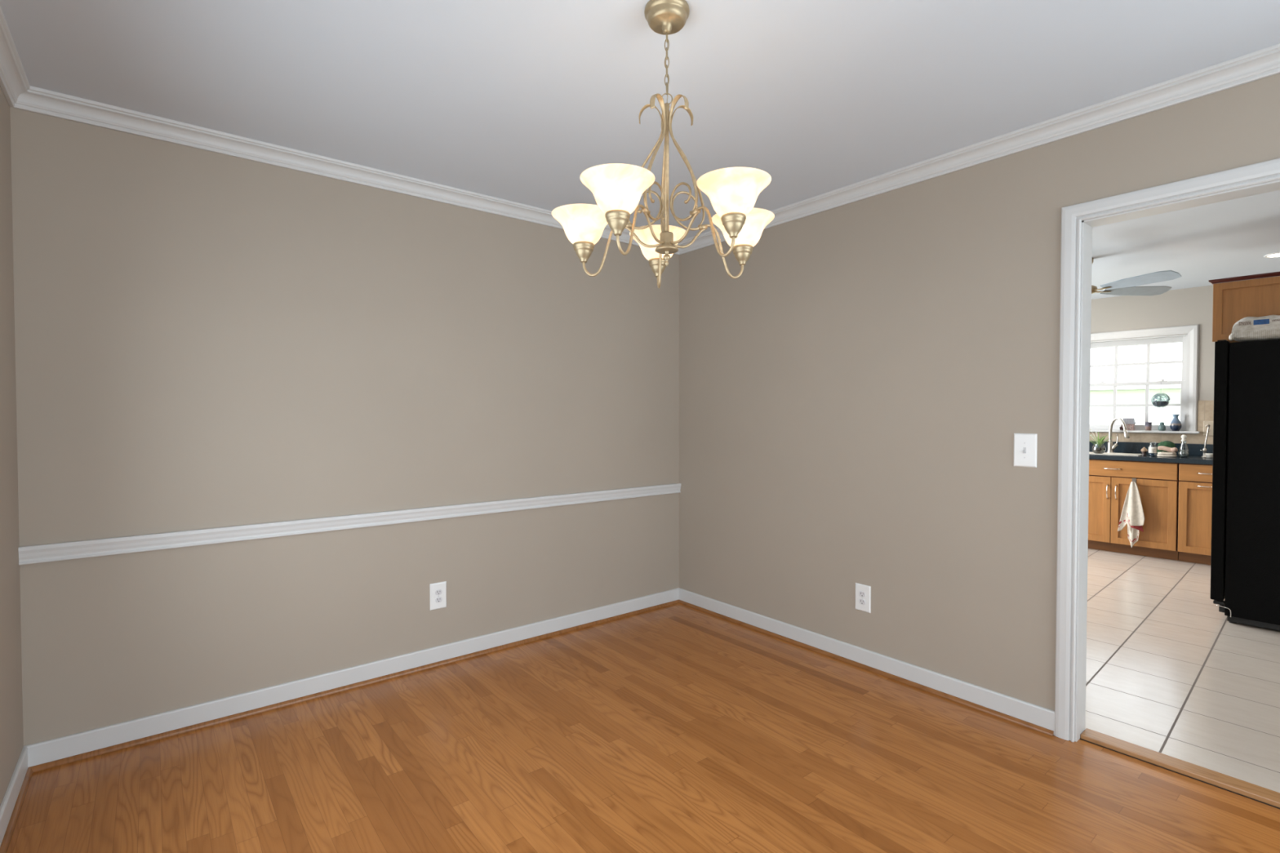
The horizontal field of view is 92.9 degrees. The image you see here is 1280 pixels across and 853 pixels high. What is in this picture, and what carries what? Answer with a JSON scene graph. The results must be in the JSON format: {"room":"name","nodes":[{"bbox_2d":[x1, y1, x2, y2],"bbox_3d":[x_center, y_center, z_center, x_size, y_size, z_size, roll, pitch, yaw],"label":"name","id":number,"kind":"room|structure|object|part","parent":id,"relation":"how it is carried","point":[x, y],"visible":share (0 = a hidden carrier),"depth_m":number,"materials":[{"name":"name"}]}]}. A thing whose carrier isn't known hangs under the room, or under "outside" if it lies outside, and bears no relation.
{"room":"dining room","nodes":[
{"label":"dining room","id":0,"kind":"room"},
{"bbox_2d":[0,85,23,806],"bbox_3d":[-0.379,0.070,-0.206,0.100,2.440,6.000,-1,1,-39],"label":"wall","id":1,"kind":"structure","parent":0,"point":[11,739],"depth_m":2.03,"materials":[{"name":"beige paint"}]},
{"bbox_2d":[0,746,27,846],"bbox_3d":[-0.335,1.242,-0.147,0.012,0.094,5.999,-1,1,-39],"label":"baseboard","id":2,"kind":"structure","parent":1,"relation":"attached to","point":[9,801],"depth_m":1.96,"materials":[{"name":"white paint"}]},
{"bbox_2d":[0,5,30,106],"bbox_3d":[-0.319,-1.115,-0.180,0.057,0.071,5.999,-1,1,-39],"label":"trim","id":3,"kind":"structure","parent":1,"relation":"attached to","point":[14,82],"depth_m":1.98,"materials":[{"name":"white paint"}]},
{"bbox_2d":[0,767,33,852],"bbox_3d":[-0.325,1.280,-0.138,0.014,0.018,5.976,-1,1,-39],"label":"trim","id":4,"kind":"structure","parent":1,"relation":"attached to","point":[6,842],"depth_m":1.94,"materials":[{"name":"brown wood"}]},
{"bbox_2d":[9,106,679,746],"bbox_3d":[-1.045,0.004,3.169,3.286,2.440,0.100,-1,1,-39],"label":"wall","id":5,"kind":"structure","parent":0,"point":[204,339],"depth_m":2.71,"materials":[{"name":"beige paint"}]},
{"bbox_2d":[10,85,679,254],"bbox_3d":[-0.958,-1.180,3.115,3.185,0.071,0.057,-1,1,-39],"label":"trim","id":6,"kind":"structure","parent":5,"relation":"attached to","point":[36,100],"depth_m":2.59,"materials":[{"name":"white paint"}]},
{"bbox_2d":[17,483,680,564],"bbox_3d":[-0.968,0.441,3.162,3.186,0.064,0.020,-1,1,-39],"label":"trim","id":7,"kind":"structure","parent":5,"relation":"attached to","point":[30,554],"depth_m":2.71,"materials":[{"name":"white paint"}]},
{"bbox_2d":[26,587,679,767],"bbox_3d":[-0.971,1.176,3.180,3.185,0.094,0.012,-1,1,-39],"label":"baseboard","id":8,"kind":"structure","parent":5,"relation":"attached to","point":[47,751],"depth_m":2.74,"materials":[{"name":"white paint"}]},
{"bbox_2d":[29,600,679,772],"bbox_3d":[-0.962,1.214,3.171,3.162,0.018,0.014,-1,1,-39],"label":"trim","id":9,"kind":"structure","parent":5,"relation":"attached to","point":[184,730],"depth_m":2.74,"materials":[{"name":"brown wood"}]},
{"bbox_2d":[429,581,446,610],"bbox_3d":[-1.035,0.871,3.125,0.086,0.136,0.008,-1,1,-39],"label":"wall outlet","id":10,"kind":"object","parent":5,"relation":"attached to","point":[437,590],"visible":1,"depth_m":3.12,"materials":[{"name":"white plastic"}]},
{"bbox_2d":[435,589,441,595],"bbox_3d":[-1.034,0.851,3.123,0.034,0.027,0.003,-1,1,-39],"label":"receptacle","id":11,"kind":"object","parent":10,"relation":"attached to","point":[437,592],"depth_m":3.12,"materials":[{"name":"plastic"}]},
{"bbox_2d":[435,596,442,603],"bbox_3d":[-1.034,0.890,3.123,0.034,0.027,0.003,-1,1,-39],"label":"receptacle","id":12,"kind":"object","parent":10,"relation":"attached to","point":[437,599],"depth_m":3.12,"materials":[{"name":"plastic"}]},
{"bbox_2d":[0,0,1279,299],"bbox_3d":[2.412,-1.267,2.713,8.142,0.115,7.300,-1,1,-39],"label":"ceiling","id":13,"kind":"structure","parent":0,"point":[513,100],"depth_m":2.10,"materials":[{"name":"paint"}]},
{"bbox_2d":[551,0,774,288],"bbox_3d":[0.064,-0.816,1.722,0.668,0.745,0.644,1,1,32],"label":"chandelier","id":14,"kind":"object","parent":13,"relation":"hanging from","point":[617,189],"visible":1,"depth_m":1.70,"materials":[{"name":"gold metal"}]},
{"bbox_3d":[-0.168,-0.586,1.808,0.189,0.088,0.189,-1,1,-39],"label":"lamp shade","id":15,"kind":"part","parent":14,"relation":"part of","materials":[{"name":"white glass"}]},
{"bbox_3d":[-0.057,-0.580,1.533,0.189,0.088,0.189,-1,1,-39],"label":"lamp shade","id":16,"kind":"part","parent":14,"relation":"part of","materials":[{"name":"white glass"}]},
{"bbox_3d":[-0.054,-0.564,1.780,0.243,0.239,0.010,0,1,14],"label":"scroll arm","id":17,"kind":"part","parent":14,"relation":"part of","materials":[{"name":"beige metal"}]},
{"bbox_3d":[0.006,-0.561,1.633,0.010,0.239,0.243,1,1,32],"label":"scroll arm","id":18,"kind":"part","parent":14,"relation":"part of","materials":[{"name":"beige metal"}]},
{"bbox_3d":[0.007,-0.553,1.765,0.115,0.071,0.008,0,1,14],"label":"rod","id":19,"kind":"part","parent":14,"relation":"part of","materials":[{"name":"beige metal"}]},
{"bbox_3d":[0.039,-0.551,1.686,0.008,0.071,0.115,1,1,32],"label":"rod","id":20,"kind":"part","parent":14,"relation":"part of","materials":[{"name":"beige metal"}]},
{"bbox_3d":[0.059,-0.590,1.998,0.189,0.088,0.189,-1,1,-39],"label":"lamp shade","id":21,"kind":"part","parent":14,"relation":"part of","materials":[{"name":"white glass"}]},
{"bbox_3d":[0.068,-0.566,1.881,0.010,0.239,0.243,0,1,-4],"label":"scroll arm","id":22,"kind":"part","parent":14,"relation":"part of","materials":[{"name":"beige metal"}]},
{"bbox_3d":[0.077,-1.021,1.738,0.010,0.215,0.006,-1,1,-39],"label":"cord","id":23,"kind":"part","parent":14,"relation":"part of","materials":[{"name":"gold metal"}]},
{"bbox_3d":[0.124,-0.551,1.692,0.008,0.071,0.115,-1,1,-40],"label":"rod","id":24,"kind":"part","parent":14,"relation":"part of","materials":[{"name":"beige metal"}]},
{"bbox_3d":[0.144,-0.553,1.774,0.115,0.071,0.008,0,1,-22],"label":"rod","id":25,"kind":"part","parent":14,"relation":"part of","materials":[{"name":"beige metal"}]},
{"bbox_3d":[0.164,-0.561,1.644,0.010,0.239,0.243,-1,1,-40],"label":"scroll arm","id":26,"kind":"part","parent":14,"relation":"part of","materials":[{"name":"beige metal"}]},
{"bbox_3d":[0.202,-0.564,1.797,0.243,0.239,0.010,0,1,-22],"label":"scroll arm","id":27,"kind":"part","parent":14,"relation":"part of","materials":[{"name":"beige metal"}]},
{"bbox_3d":[0.239,-0.581,1.554,0.189,0.088,0.189,-1,1,-39],"label":"lamp shade","id":28,"kind":"part","parent":14,"relation":"part of","materials":[{"name":"white glass"}]},
{"bbox_3d":[0.311,-0.587,1.841,0.189,0.088,0.189,-1,1,-39],"label":"lamp shade","id":29,"kind":"part","parent":14,"relation":"part of","materials":[{"name":"white glass"}]},
{"bbox_2d":[1091,257,1181,295],"bbox_3d":[3.329,-1.128,4.571,1.143,0.268,1.170,-1,1,-39],"label":"ceiling fan","id":30,"kind":"object","parent":13,"relation":"hanging from","point":[1126,286],"visible":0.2,"depth_m":4.41,"materials":[{"name":"grey metal"}]},
{"bbox_3d":[3.365,-1.031,4.591,0.144,0.073,0.144,-1,1,-39],"label":"motor","id":31,"kind":"part","parent":30,"relation":"part of","materials":[{"name":"gold metal"}]},
{"bbox_3d":[3.736,-1.023,4.588,0.482,0.047,0.136,0,1,1],"label":"blade","id":32,"kind":"part","parent":30,"relation":"part of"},
{"bbox_3d":[3.476,-1.016,4.238,0.136,0.047,0.482,0,1,-17],"label":"blade","id":33,"kind":"part","parent":30,"relation":"part of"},
{"bbox_2d":[1263,252,1279,257],"bbox_3d":[4.684,-1.257,4.446,0.176,0.007,0.176,-1,2,-41],"label":"recessed light","id":34,"kind":"object","parent":13,"relation":"in","point":[1277,254],"visible":1,"depth_m":4.47,"materials":[{"name":"white plastic"}]},
{"bbox_2d":[6,548,1279,852],"bbox_3d":[1.631,1.261,3.739,8.142,0.100,4.800,-1,1,-39],"label":"floor","id":35,"kind":"structure","parent":0,"point":[675,728],"depth_m":2.26,"materials":[{"name":"brown wood"}]},
{"bbox_2d":[1088,458,1178,560],"bbox_3d":[4.558,0.736,5.800,0.631,0.864,0.926,-1,2,-41],"label":"base cabinet","id":36,"kind":"object","parent":35,"relation":"on","point":[1109,480],"visible":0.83,"depth_m":5.49,"materials":[{"name":"brown wood"}]},
{"bbox_3d":[4.202,0.768,5.798,0.005,0.499,0.349,-1,2,-41],"label":"panel","id":37,"kind":"part","parent":36,"relation":"part of","materials":[{"name":"brown wood"}]},
{"bbox_3d":[4.199,0.768,5.795,0.020,0.607,0.457,-1,2,-41],"label":"door","id":38,"kind":"part","parent":36,"relation":"part of","materials":[{"name":"brown wood"}]},
{"bbox_3d":[4.350,0.388,5.613,0.020,0.142,0.919,-1,2,-41],"label":"drawer","id":39,"kind":"part","parent":36,"relation":"part of","materials":[{"name":"brown wood"}]},
{"bbox_3d":[4.505,0.774,5.449,0.005,0.499,0.349,-1,2,-41],"label":"panel","id":40,"kind":"part","parent":36,"relation":"part of","materials":[{"name":"brown wood"}]},
{"bbox_3d":[4.502,0.775,5.446,0.020,0.607,0.457,-1,2,-41],"label":"door","id":41,"kind":"part","parent":36,"relation":"part of","materials":[{"name":"brown wood"}]},
{"label":"towel hook","id":42,"kind":"object","parent":36,"relation":"attached to","visible":0},
{"bbox_2d":[1117,481,1144,547],"bbox_3d":[4.416,0.793,5.470,0.056,0.598,0.198,-1,2,-41],"label":"dish towel","id":43,"kind":"object","parent":42,"relation":"hanging from","point":[1132,513],"visible":1,"depth_m":5.45,"materials":[{"name":"beige fabric"}]},
{"bbox_2d":[1080,728,1279,808],"bbox_3d":[2.051,1.234,2.087,0.078,0.018,0.887,-1,1,-39],"label":"threshold","id":44,"kind":"object","parent":35,"relation":"on","point":[1257,793],"visible":1,"depth_m":2.18,"materials":[{"name":"brown wood"}]},
{"bbox_2d":[1080,738,1279,808],"bbox_3d":[2.018,1.243,2.061,0.004,0.002,0.887,-1,1,-39],"label":"joint","id":45,"kind":"object","parent":35,"relation":"on","point":[1080,739],"visible":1,"depth_m":2.17,"materials":[{"name":"brown wood"}]},
{"bbox_2d":[1177,462,1212,564],"bbox_3d":[5.011,0.746,5.278,0.631,0.864,0.448,-1,2,-41],"label":"base cabinet","id":46,"kind":"object","parent":35,"relation":"on","point":[1195,480],"visible":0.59,"depth_m":5.19,"materials":[{"name":"brown wood"}]},
{"bbox_3d":[4.803,0.398,5.091,0.020,0.142,0.440,-1,2,-41],"label":"drawer","id":47,"kind":"part","parent":46,"relation":"part of","materials":[{"name":"brown wood"}]},
{"bbox_3d":[4.807,0.781,5.101,0.005,0.499,0.332,-1,2,-41],"label":"panel","id":48,"kind":"part","parent":46,"relation":"part of","materials":[{"name":"brown wood"}]},
{"bbox_2d":[1209,339,1279,631],"bbox_3d":[4.082,0.337,3.780,0.806,1.743,0.800,-1,2,-41],"label":"refrigerator","id":49,"kind":"object","parent":35,"relation":"on","point":[1245,554],"visible":1,"depth_m":3.67,"materials":[{"name":"black metal"}]},
{"bbox_3d":[3.878,0.271,4.019,0.800,1.605,0.060,-1,2,-41],"label":"door","id":50,"kind":"part","parent":49,"relation":"part of","materials":[{"name":"black metal"}]},
{"bbox_3d":[4.114,1.180,3.766,0.778,0.033,0.622,-1,2,-41],"label":"kick plate","id":51,"kind":"part","parent":49,"relation":"part of","materials":[{"name":"black plastic"}]},
{"bbox_2d":[1228,315,1279,342],"bbox_3d":[3.777,-0.591,3.637,0.164,0.151,0.360,-1,2,-41],"label":"pack","id":52,"kind":"object","parent":49,"relation":"on","point":[1264,327],"visible":0.95,"depth_m":3.64},
{"bbox_3d":[5.388,0.754,4.843,0.631,0.864,0.696,-1,2,-41],"label":"base cabinet","id":53,"kind":"object","parent":35,"relation":"on","visible":0},
{"bbox_2d":[1088,440,1213,464],"bbox_3d":[4.746,0.234,5.585,0.635,0.144,2.725,-1,2,-41],"label":"countertop","id":54,"kind":"structure","parent":53,"relation":"on","point":[1195,455],"depth_m":5.60,"materials":[{"name":"black stone"}]},
{"bbox_2d":[1088,428,1111,453],"bbox_3d":[4.392,0.143,5.830,0.213,0.241,0.259,-1,2,-41],"label":"potted plant","id":55,"kind":"object","parent":54,"relation":"on","point":[1096,451],"visible":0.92,"depth_m":5.81,"materials":[{"name":"green plant"}]},
{"bbox_2d":[1088,452,1142,456],"bbox_3d":[4.463,0.278,5.873,0.325,0.042,0.600,-1,2,-41],"label":"sink","id":56,"kind":"object","parent":54,"relation":"in","point":[1092,453],"visible":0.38,"depth_m":5.81,"materials":[{"name":"ceramic"}]},
{"bbox_2d":[1106,417,1129,453],"bbox_3d":[4.654,0.086,5.917,0.062,0.351,0.207,0,1,-19],"label":"kitchen faucet","id":57,"kind":"object","parent":54,"relation":"on","point":[1111,446],"visible":0.99,"depth_m":5.95,"materials":[{"name":"silver metal"}]},
{"bbox_3d":[4.650,0.156,5.965,0.033,0.166,0.065,-1,2,-41],"label":"lever","id":58,"kind":"part","parent":57,"relation":"part of","materials":[{"name":"silver metal"}]},
{"bbox_3d":[4.646,0.036,5.917,0.033,0.252,0.169,0,1,-15],"label":"spout","id":59,"kind":"part","parent":57,"relation":"part of","materials":[{"name":"silver metal"}]},
{"bbox_2d":[1141,447,1147,456],"bbox_3d":[4.620,0.228,5.574,0.048,0.081,0.048,-1,2,-41],"label":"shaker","id":60,"kind":"object","parent":54,"relation":"on","point":[1144,450],"visible":1,"depth_m":5.56,"materials":[{"name":"beige ceramic"}]},
{"bbox_2d":[1148,441,1156,456],"bbox_3d":[4.659,0.204,5.528,0.060,0.129,0.060,-1,2,-41],"label":"glass jar","id":61,"kind":"object","parent":54,"relation":"on","point":[1152,450],"visible":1,"depth_m":5.51,"materials":[{"name":"white glass"}]},
{"bbox_2d":[1156,440,1177,453],"bbox_3d":[4.793,0.199,5.534,0.080,0.139,0.138,-1,2,-41],"label":"greens","id":62,"kind":"object","parent":54,"relation":"on","point":[1166,443],"visible":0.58,"depth_m":5.51,"materials":[{"name":"green plant"}]},
{"bbox_2d":[1156,451,1177,457],"bbox_3d":[4.724,0.250,5.453,0.113,0.043,0.135,-1,2,-41],"label":"folded cloth","id":63,"kind":"object","parent":54,"relation":"on","point":[1162,454],"visible":0.99,"depth_m":5.42,"materials":[{"name":"white fabric"}]},
{"bbox_2d":[1157,445,1177,452],"bbox_3d":[4.710,0.201,5.431,0.067,0.052,0.142,-1,2,-41],"label":"cloth","id":64,"kind":"object","parent":63,"relation":"on","point":[1161,447],"visible":1,"depth_m":5.43,"materials":[{"name":"beige fabric"}]},
{"bbox_2d":[1177,435,1189,457],"bbox_3d":[4.798,0.172,5.367,0.073,0.199,0.073,0,1,-18],"label":"glass bottle","id":65,"kind":"object","parent":54,"relation":"on","point":[1182,453],"visible":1,"depth_m":5.35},
{"bbox_2d":[1200,423,1209,457],"bbox_3d":[5.017,0.125,5.392,0.050,0.295,0.083,0,1,15],"label":"water tap","id":66,"kind":"object","parent":54,"relation":"on","point":[1204,450],"visible":0.94,"depth_m":5.40,"materials":[{"name":"silver metal"}]},
{"bbox_3d":[5.016,0.090,5.380,0.034,0.226,0.071,1,1,36],"label":"spout","id":67,"kind":"part","parent":66,"relation":"part of","materials":[{"name":"silver metal"}]},
{"bbox_2d":[1204,453,1213,457],"bbox_3d":[4.949,0.254,5.286,0.061,0.040,0.061,-1,2,-41],"label":"bowl","id":68,"kind":"object","parent":54,"relation":"on","point":[1207,455],"visible":0.85,"depth_m":5.27,"materials":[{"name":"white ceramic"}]},
{"bbox_2d":[679,73,1279,742],"bbox_3d":[1.872,0.013,2.241,0.104,2.455,7.200,-1,1,-39],"label":"wall","id":69,"kind":"structure","parent":0,"point":[853,402],"depth_m":2.89,"materials":[{"name":"beige paint"}]},
{"bbox_2d":[855,582,871,613],"bbox_3d":[1.131,0.872,3.093,0.008,0.136,0.086,-1,1,-39],"label":"wall outlet","id":70,"kind":"object","parent":69,"relation":"attached to","point":[863,593],"visible":1,"depth_m":3.09,"materials":[{"name":"white plastic"}]},
{"bbox_2d":[858,591,865,597],"bbox_3d":[1.129,0.853,3.091,0.003,0.027,0.034,-1,1,-39],"label":"receptacle","id":71,"kind":"object","parent":70,"relation":"attached to","point":[861,593],"depth_m":3.09,"materials":[{"name":"plastic"}]},
{"bbox_2d":[858,599,865,604],"bbox_3d":[1.129,0.891,3.092,0.003,0.027,0.034,-1,1,-39],"label":"receptacle","id":72,"kind":"object","parent":70,"relation":"attached to","point":[861,602],"depth_m":3.09,"materials":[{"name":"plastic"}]},
{"bbox_2d":[678,600,1053,736],"bbox_3d":[0.955,1.211,3.295,0.014,0.018,2.220,-1,1,-39],"label":"trim","id":73,"kind":"structure","parent":69,"relation":"attached to","point":[984,709],"depth_m":2.96,"materials":[{"name":"brown wood"}]},
{"bbox_2d":[679,587,1054,735],"bbox_3d":[0.963,1.172,3.305,0.012,0.094,2.236,-1,1,-39],"label":"baseboard","id":74,"kind":"structure","parent":69,"relation":"attached to","point":[1039,716],"depth_m":2.97,"materials":[{"name":"white paint"}]},
{"bbox_2d":[678,43,1279,254],"bbox_3d":[2.121,-1.155,1.777,0.057,0.071,5.999,-1,1,-39],"label":"trim","id":75,"kind":"structure","parent":69,"relation":"attached to","point":[1265,62],"depth_m":2.40,"materials":[{"name":"white paint"}]},
{"bbox_2d":[1013,433,1037,467],"bbox_3d":[1.584,0.098,2.506,0.017,0.138,0.086,-1,1,-39],"label":"light switch","id":76,"kind":"object","parent":69,"relation":"attached to","point":[1024,444],"visible":1,"depth_m":2.50,"materials":[{"name":"white plastic"}]},
{"bbox_2d":[1054,158,1279,742],"bbox_3d":[2.023,0.195,2.045,0.122,2.097,1.031,-1,1,-39],"label":"door frame","id":77,"kind":"structure","parent":69,"relation":"in","point":[1076,255],"depth_m":2.38,"materials":[{"name":"white paint"}]},
{"bbox_2d":[1091,444,1106,453],"bbox_3d":[4.397,0.215,5.830,0.108,0.096,0.108,-1,2,-41],"label":"glass bowl","id":78,"kind":"object","parent":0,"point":[1096,451],"depth_m":5.81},
{"bbox_2d":[1089,285,1214,444],"bbox_3d":[4.665,-0.068,6.233,0.101,2.455,4.030,-1,2,-41],"label":"wall","id":79,"kind":"structure","parent":0,"point":[1193,305],"depth_m":5.74,"materials":[{"name":"grey paint"}]},
{"bbox_2d":[1089,324,1199,433],"bbox_3d":[4.824,-0.444,5.984,0.174,1.000,1.036,-1,2,-41],"label":"window","id":80,"kind":"structure","parent":79,"relation":"in","point":[1189,340],"depth_m":5.82,"materials":[{"name":"white paint"}]},
{"bbox_2d":[1119,417,1135,430],"bbox_3d":[4.771,-0.023,5.952,0.086,0.124,0.116,-1,2,-41],"label":"house","id":81,"kind":"object","parent":80,"relation":"on","point":[1130,423],"visible":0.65,"depth_m":5.92,"materials":[{"name":"ceramic"}]},
{"bbox_3d":[4.842,-0.201,6.005,0.028,0.470,0.816,-1,2,-41],"label":"sash","id":82,"kind":"part","parent":80,"relation":"part of","materials":[{"name":"white paint"}]},
{"bbox_3d":[4.867,-0.630,6.018,0.028,0.450,0.816,-1,2,-41],"label":"sash","id":83,"kind":"part","parent":80,"relation":"part of","materials":[{"name":"white paint"}]},
{"bbox_2d":[1144,422,1152,431],"bbox_3d":[4.879,-0.002,5.838,0.057,0.082,0.057,-1,2,-41],"label":"striped cup","id":84,"kind":"object","parent":80,"relation":"on","point":[1148,424],"visible":1,"depth_m":5.82,"materials":[{"name":"grey ceramic"}]},
{"bbox_2d":[1151,381,1170,407],"bbox_3d":[4.898,-0.304,5.737,0.133,0.253,0.191,0,1,21],"label":"glass ball","id":85,"kind":"object","parent":80,"relation":"hanging from","point":[1158,403],"visible":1,"depth_m":5.69,"materials":[{"name":"glass"}]},
{"bbox_3d":[4.889,-0.246,5.712,0.124,0.124,0.124,-1,2,-41],"label":"glass globe","id":86,"kind":"part","parent":85,"relation":"part of"},
{"bbox_2d":[1158,422,1165,431],"bbox_3d":[4.944,-0.002,5.762,0.052,0.084,0.057,-1,2,-41],"label":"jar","id":87,"kind":"object","parent":80,"relation":"on","point":[1162,427],"visible":1,"depth_m":5.75,"materials":[{"name":"teal ceramic"}]},
{"bbox_2d":[1169,413,1181,431],"bbox_3d":[5.009,-0.036,5.688,0.084,0.157,0.084,-1,2,-41],"label":"vase","id":88,"kind":"object","parent":80,"relation":"on","point":[1175,424],"visible":1,"depth_m":5.67,"materials":[{"name":"ceramic"}]},
{"bbox_2d":[1088,400,1213,444],"bbox_3d":[4.817,-0.047,5.975,0.009,0.400,3.220,-1,2,-41],"label":"backsplash","id":89,"kind":"structure","parent":79,"relation":"attached to","point":[1205,408],"depth_m":5.70,"materials":[{"name":"beige tile"}]},
{"bbox_2d":[1203,421,1213,435],"bbox_3d":[5.186,0.018,5.539,0.008,0.136,0.086,-1,2,-41],"label":"wall outlet","id":90,"kind":"object","parent":89,"relation":"attached to","point":[1205,423],"visible":0.56,"depth_m":5.54,"materials":[{"name":"beige plastic"}]},
{"label":"outside","id":91,"kind":"structure","parent":0,"visible":0},
{"bbox_3d":[4.554,1.768,10.838,65.000,0.100,55.000,-1,1,-39],"label":"ground","id":92,"kind":"structure","parent":91,"visible":0},
{"bbox_2d":[1089,342,1182,425],"bbox_3d":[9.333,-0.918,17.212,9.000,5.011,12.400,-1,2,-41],"label":"window pane","id":93,"kind":"structure","parent":92,"relation":"on","point":[1135,394],"depth_m":11.27,"materials":[{"name":"white"}]},
{"bbox_3d":[4.188,-0.008,3.219,4.570,2.455,0.100,-1,2,-41],"label":"wall","id":94,"kind":"structure","parent":0,"visible":0},
{"bbox_2d":[1208,271,1279,342],"bbox_3d":[4.215,-0.743,3.861,0.770,0.395,0.815,-1,2,-41],"label":"upper cabinet","id":95,"kind":"object","parent":94,"relation":"attached to","point":[1233,301],"visible":0.8,"depth_m":3.82,"materials":[{"name":"brown wood"}]},
{"bbox_3d":[4.215,-0.929,3.857,0.770,0.024,0.815,-1,2,-41],"label":"crown","id":96,"kind":"part","parent":95,"relation":"part of","materials":[{"name":"brown wood"}]},
{"bbox_3d":[3.957,-0.726,3.624,0.005,0.287,0.711,-1,2,-41],"label":"panel","id":97,"kind":"part","parent":95,"relation":"part of","materials":[{"name":"brown wood"}]}
]}

